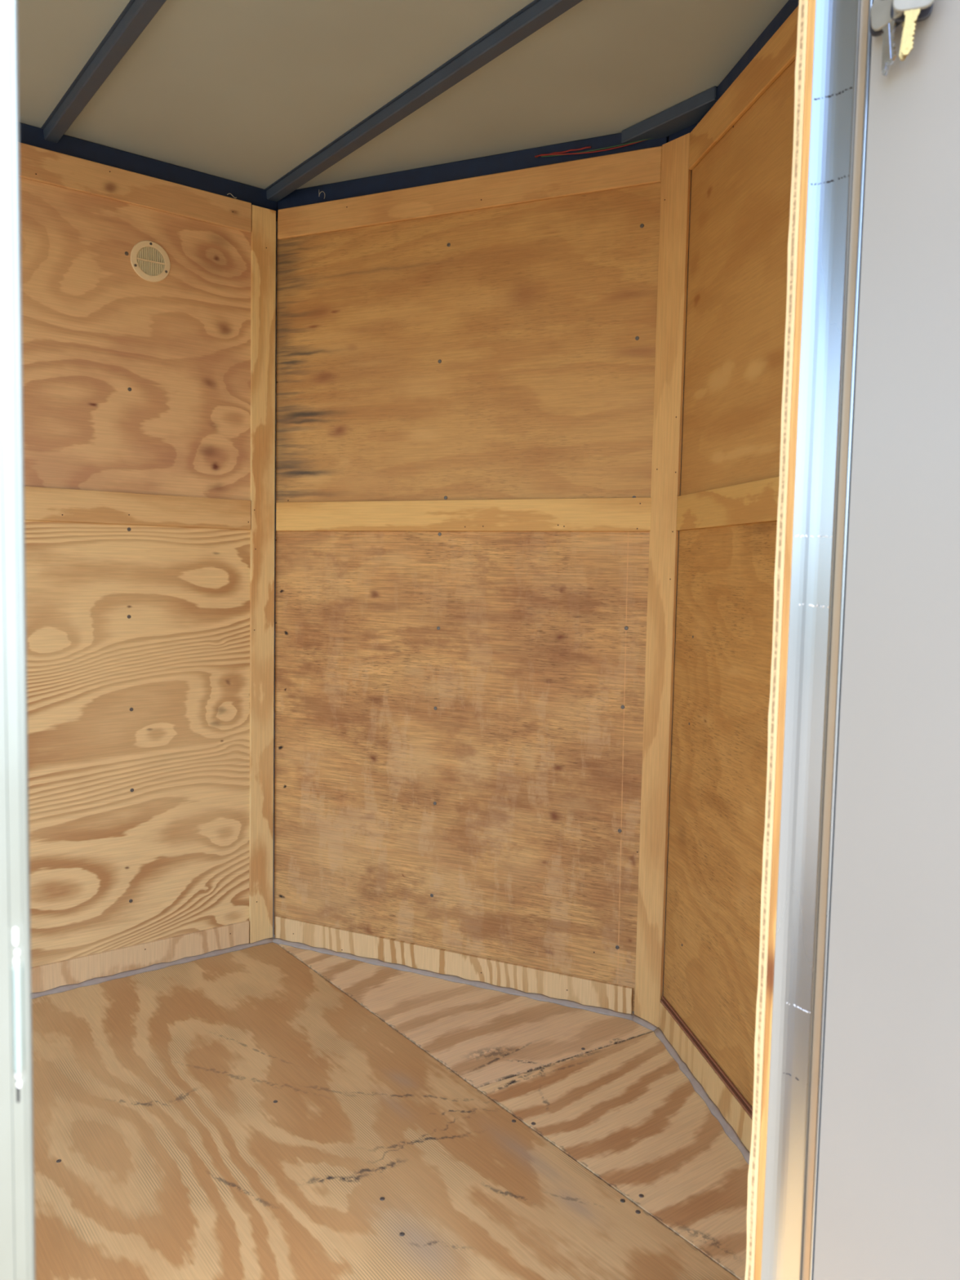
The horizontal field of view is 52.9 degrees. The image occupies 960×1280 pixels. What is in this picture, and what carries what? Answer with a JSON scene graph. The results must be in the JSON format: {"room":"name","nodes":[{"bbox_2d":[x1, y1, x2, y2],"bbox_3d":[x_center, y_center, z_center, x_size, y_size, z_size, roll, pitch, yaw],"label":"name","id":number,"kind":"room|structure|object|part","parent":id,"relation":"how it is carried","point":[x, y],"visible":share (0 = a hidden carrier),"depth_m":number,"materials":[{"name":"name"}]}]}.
{"room":"cargo space","nodes":[
{"label":"cargo space","id":0,"kind":"room"},
{"bbox_2d":[19,177,277,967],"bbox_3d":[-1.522,-0.111,1.812,2.490,2.006,0.048,-2,5,-37],"label":"wall","id":1,"kind":"structure","parent":0,"point":[138,636],"depth_m":2.32,"materials":[{"name":"brown wood"}]},
{"bbox_3d":[-1.499,-0.675,1.756,2.410,0.740,0.006,-2,5,-37],"label":"plywood panel","id":2,"kind":"part","parent":1,"relation":"part of","materials":[{"name":"brown wood"}]},
{"bbox_2d":[19,142,251,232],"bbox_3d":[-1.510,-1.025,1.707,2.354,0.072,0.009,-2,5,-37],"label":"trim","id":3,"kind":"structure","parent":1,"relation":"attached to","point":[37,164],"depth_m":2.24,"materials":[{"name":"brown wood"}]},
{"bbox_3d":[-1.518,0.264,1.824,2.410,1.133,0.006,-2,5,-37],"label":"plywood panel","id":4,"kind":"part","parent":1,"relation":"part of","materials":[{"name":"beige wood"}]},
{"bbox_2d":[24,486,250,529],"bbox_3d":[-1.525,-0.287,1.761,2.354,0.074,0.009,-2,5,-37],"label":"trim","id":5,"kind":"structure","parent":1,"relation":"attached to","point":[41,504],"depth_m":2.29,"materials":[{"name":"brown wood"}]},
{"bbox_2d":[18,122,277,221],"bbox_3d":[-1.494,-1.076,1.748,2.432,0.072,0.028,-2,5,-37],"label":"steel rail","id":6,"kind":"object","parent":1,"relation":"attached to","point":[29,135],"visible":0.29,"depth_m":2.27,"materials":[{"name":"black metal"}]},
{"bbox_2d":[130,240,170,282],"bbox_3d":[-0.778,-0.895,2.281,0.094,0.094,0.005,-2,5,-37],"label":"air vent","id":7,"kind":"object","parent":1,"relation":"in","point":[149,260],"visible":1,"depth_m":2.28,"materials":[{"name":"beige plastic"}]},
{"bbox_2d":[31,920,272,999],"bbox_3d":[-1.516,0.808,1.855,2.420,0.067,0.023,-2,5,-37],"label":"baseboard","id":8,"kind":"structure","parent":1,"relation":"attached to","point":[64,975],"depth_m":2.37,"materials":[{"name":"brown wood"}]},
{"bbox_2d":[248,204,277,942],"bbox_3d":[-0.563,-0.141,2.510,0.072,1.904,0.009,-2,5,-37],"label":"trim","id":9,"kind":"structure","parent":1,"relation":"attached to","point":[263,234],"depth_m":2.50,"materials":[{"name":"brown wood"}]},
{"bbox_2d":[31,942,749,1279],"bbox_3d":[-0.780,0.923,1.273,2.959,0.051,1.935,-2,5,-37],"label":"floor","id":10,"kind":"structure","parent":0,"point":[270,1111],"depth_m":1.71,"materials":[{"name":"brown wood"}]},
{"bbox_2d":[17,0,788,189],"bbox_3d":[-0.732,-1.059,1.139,2.994,0.012,1.940,-2,5,-37],"label":"ceiling","id":11,"kind":"structure","parent":0,"point":[243,91],"depth_m":1.86,"materials":[{"name":"white metal"}]},
{"bbox_2d":[40,0,166,142],"bbox_3d":[-0.393,-1.054,1.411,0.040,0.024,1.848,-2,5,-37],"label":"roof beam","id":12,"kind":"structure","parent":11,"relation":"attached to","point":[137,15],"depth_m":1.81,"materials":[{"name":"grey metal"}]},
{"bbox_2d":[264,0,582,202],"bbox_3d":[0.029,-1.069,1.732,0.042,0.024,1.848,-2,5,-37],"label":"roof beam","id":13,"kind":"structure","parent":11,"relation":"attached to","point":[537,14],"depth_m":1.88,"materials":[{"name":"grey metal"}]},
{"bbox_2d":[621,86,717,143],"bbox_3d":[0.403,-1.079,2.003,0.054,0.026,0.255,-2,5,-37],"label":"roof beam","id":14,"kind":"structure","parent":11,"relation":"attached to","point":[686,113],"depth_m":1.99,"materials":[{"name":"grey metal"}]},
{"bbox_2d":[274,182,661,1014],"bbox_3d":[-0.085,-0.122,2.352,1.026,2.006,0.048,3,5,24],"label":"wall","id":15,"kind":"structure","parent":0,"point":[460,715],"depth_m":2.30,"materials":[{"name":"brown wood"}]},
{"bbox_3d":[-0.090,0.254,2.356,0.998,1.133,0.006,3,5,24],"label":"plywood panel","id":16,"kind":"part","parent":15,"relation":"part of","materials":[{"name":"brown wood"}]},
{"bbox_2d":[275,497,651,531],"bbox_3d":[-0.076,-0.300,2.306,0.996,0.079,0.009,3,5,24],"label":"trim","id":17,"kind":"structure","parent":15,"relation":"attached to","point":[586,514],"depth_m":2.28,"materials":[{"name":"brown wood"}]},
{"bbox_2d":[272,915,657,1031],"bbox_3d":[-0.073,0.765,2.365,1.064,0.137,0.050,3,5,26],"label":"baseboard","id":18,"kind":"structure","parent":15,"relation":"attached to","point":[599,997],"depth_m":2.35,"materials":[{"name":"brown wood"}]},
{"bbox_3d":[-0.071,-0.685,2.288,0.998,0.740,0.006,3,5,24],"label":"plywood panel","id":19,"kind":"part","parent":15,"relation":"part of","materials":[{"name":"brown wood"}]},
{"bbox_2d":[277,146,662,239],"bbox_3d":[-0.064,-1.045,2.253,0.990,0.094,0.009,3,5,24],"label":"trim","id":20,"kind":"structure","parent":15,"relation":"attached to","point":[638,167],"depth_m":2.22,"materials":[{"name":"brown wood"}]},
{"bbox_2d":[277,133,668,210],"bbox_3d":[-0.055,-1.086,2.276,1.010,0.072,0.028,3,5,24],"label":"steel rail","id":21,"kind":"object","parent":15,"relation":"attached to","point":[521,159],"visible":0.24,"depth_m":2.26,"materials":[{"name":"black metal"}]},
{"bbox_2d":[534,137,653,157],"bbox_3d":[0.253,-1.077,2.115,0.285,0.016,0.006,3,5,25],"label":"wiring","id":22,"kind":"object","parent":21,"relation":"attached to","point":[555,153],"visible":1,"depth_m":2.12,"materials":[{"name":"red metal"}]},
{"bbox_2d":[662,171,691,999],"bbox_3d":[0.432,-0.094,2.114,0.005,2.006,0.132,-2,5,-37],"label":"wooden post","id":23,"kind":"structure","parent":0,"point":[691,171],"depth_m":2.11,"materials":[{"name":"brown wood"}]},
{"bbox_2d":[668,124,696,142],"bbox_3d":[0.434,-1.058,2.031,0.028,0.072,0.076,-2,5,-37],"label":"steel rail","id":24,"kind":"object","parent":23,"relation":"attached to","point":[688,130],"visible":0.04,"depth_m":2.02,"materials":[{"name":"black metal"}]},
{"bbox_2d":[662,58,795,1107],"bbox_3d":[0.525,-0.052,1.556,0.047,2.006,1.030,0,4,-9],"label":"wall","id":25,"kind":"structure","parent":0,"point":[740,191],"depth_m":1.80,"materials":[{"name":"brown wood"}]},
{"bbox_2d":[634,133,691,1026],"bbox_3d":[0.390,-0.095,2.089,0.009,1.909,0.083,-2,5,-37],"label":"trim","id":26,"kind":"structure","parent":25,"relation":"attached to","point":[675,190],"depth_m":2.08,"materials":[{"name":"brown wood"}]},
{"bbox_2d":[653,995,752,1164],"bbox_3d":[0.471,0.857,1.629,0.023,0.080,0.996,0,4,-9],"label":"baseboard","id":27,"kind":"structure","parent":25,"relation":"attached to","point":[722,1097],"depth_m":1.85,"materials":[{"name":"brown wood"}]},
{"bbox_3d":[0.495,0.320,1.597,0.006,1.133,0.996,0,4,-9],"label":"plywood panel","id":28,"kind":"part","parent":25,"relation":"part of","materials":[{"name":"brown wood"}]},
{"bbox_2d":[675,475,779,530],"bbox_3d":[0.500,-0.230,1.551,0.009,0.072,0.994,0,4,-9],"label":"trim","id":29,"kind":"structure","parent":25,"relation":"attached to","point":[755,501],"depth_m":1.77,"materials":[{"name":"brown wood"}]},
{"bbox_3d":[0.514,-0.619,1.529,0.006,0.740,0.996,0,4,-9],"label":"plywood panel","id":30,"kind":"part","parent":25,"relation":"part of","materials":[{"name":"brown wood"}]},
{"bbox_2d":[688,4,799,169],"bbox_3d":[0.514,-0.962,1.497,0.009,0.086,0.994,0,4,-9],"label":"trim","id":31,"kind":"structure","parent":25,"relation":"attached to","point":[780,51],"depth_m":1.72,"materials":[{"name":"brown wood"}]},
{"bbox_2d":[696,0,799,125],"bbox_3d":[0.541,-1.018,1.503,0.028,0.072,1.004,0,4,-9],"label":"steel rail","id":32,"kind":"object","parent":25,"relation":"attached to","point":[788,9],"visible":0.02,"depth_m":1.72,"materials":[{"name":"black metal"}]},
{"bbox_2d":[744,0,816,1279],"bbox_3d":[-0.380,0.020,0.318,2.490,2.006,0.062,-2,5,-37],"label":"wall","id":33,"kind":"structure","parent":0,"point":[806,8],"depth_m":0.83,"materials":[{"name":"brown wood"}]},
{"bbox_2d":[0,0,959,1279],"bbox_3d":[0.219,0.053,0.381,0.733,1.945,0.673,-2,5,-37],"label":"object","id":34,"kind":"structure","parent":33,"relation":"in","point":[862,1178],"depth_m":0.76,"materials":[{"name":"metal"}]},
{"bbox_3d":[0.304,0.037,0.799,0.028,1.870,0.002,-2,5,-40],"label":"edge trim","id":35,"kind":"part","parent":34,"relation":"part of","materials":[{"name":"metal"}]},
{"bbox_3d":[0.321,-0.514,0.721,0.014,0.010,0.002,-2,5,-37],"label":"hook","id":36,"kind":"object","parent":34,"relation":"attached to","visible":0},
{"bbox_3d":[0.318,-0.498,0.720,0.004,0.028,0.028,-2,5,-37],"label":"ring","id":37,"kind":"object","parent":36,"relation":"hanging from","visible":0},
{"bbox_2d":[870,16,901,76],"bbox_3d":[0.309,-0.458,0.733,0.003,0.058,0.029,-2,4,-33],"label":"key","id":38,"kind":"object","parent":37,"relation":"hanging from","point":[885,68],"visible":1,"depth_m":0.73,"materials":[{"name":"metal"}]},
{"bbox_3d":[0.309,-0.446,0.734,0.002,0.034,0.008,-2,4,-33],"label":"blade","id":39,"kind":"part","parent":38,"relation":"part of","materials":[{"name":"silver metal"}]},
{"bbox_2d":[870,0,903,66],"bbox_3d":[0.307,-0.460,0.727,0.003,0.056,0.030,-1,5,-31],"label":"key","id":40,"kind":"object","parent":37,"relation":"hanging from","point":[880,11],"visible":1,"depth_m":0.73,"materials":[{"name":"grey metal"}]},
{"bbox_3d":[0.308,-0.448,0.725,0.002,0.032,0.011,-1,-2,-31],"label":"blade","id":41,"kind":"part","parent":40,"relation":"part of","materials":[{"name":"silver metal"}]},
{"bbox_2d":[890,2,933,61],"bbox_3d":[0.321,-0.459,0.718,0.030,0.052,0.003,3,4,23],"label":"key","id":42,"kind":"object","parent":37,"relation":"hanging from","point":[924,14],"visible":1,"depth_m":0.72,"materials":[{"name":"metal"}]},
{"bbox_3d":[0.318,-0.447,0.719,0.010,0.028,0.002,9,7,22],"label":"blade","id":43,"kind":"part","parent":42,"relation":"part of","materials":[{"name":"gold metal"}]},
{"bbox_2d":[892,0,934,56],"bbox_3d":[0.318,-0.458,0.707,0.029,0.056,0.003,3,5,27],"label":"key","id":44,"kind":"object","parent":37,"relation":"hanging from","point":[911,8],"visible":1,"depth_m":0.71,"materials":[{"name":"gold metal"}]},
{"bbox_3d":[0.316,-0.446,0.709,0.011,0.032,0.002,8,7,26],"label":"blade","id":45,"kind":"part","parent":44,"relation":"part of","materials":[{"name":"gold metal"}]}
]}

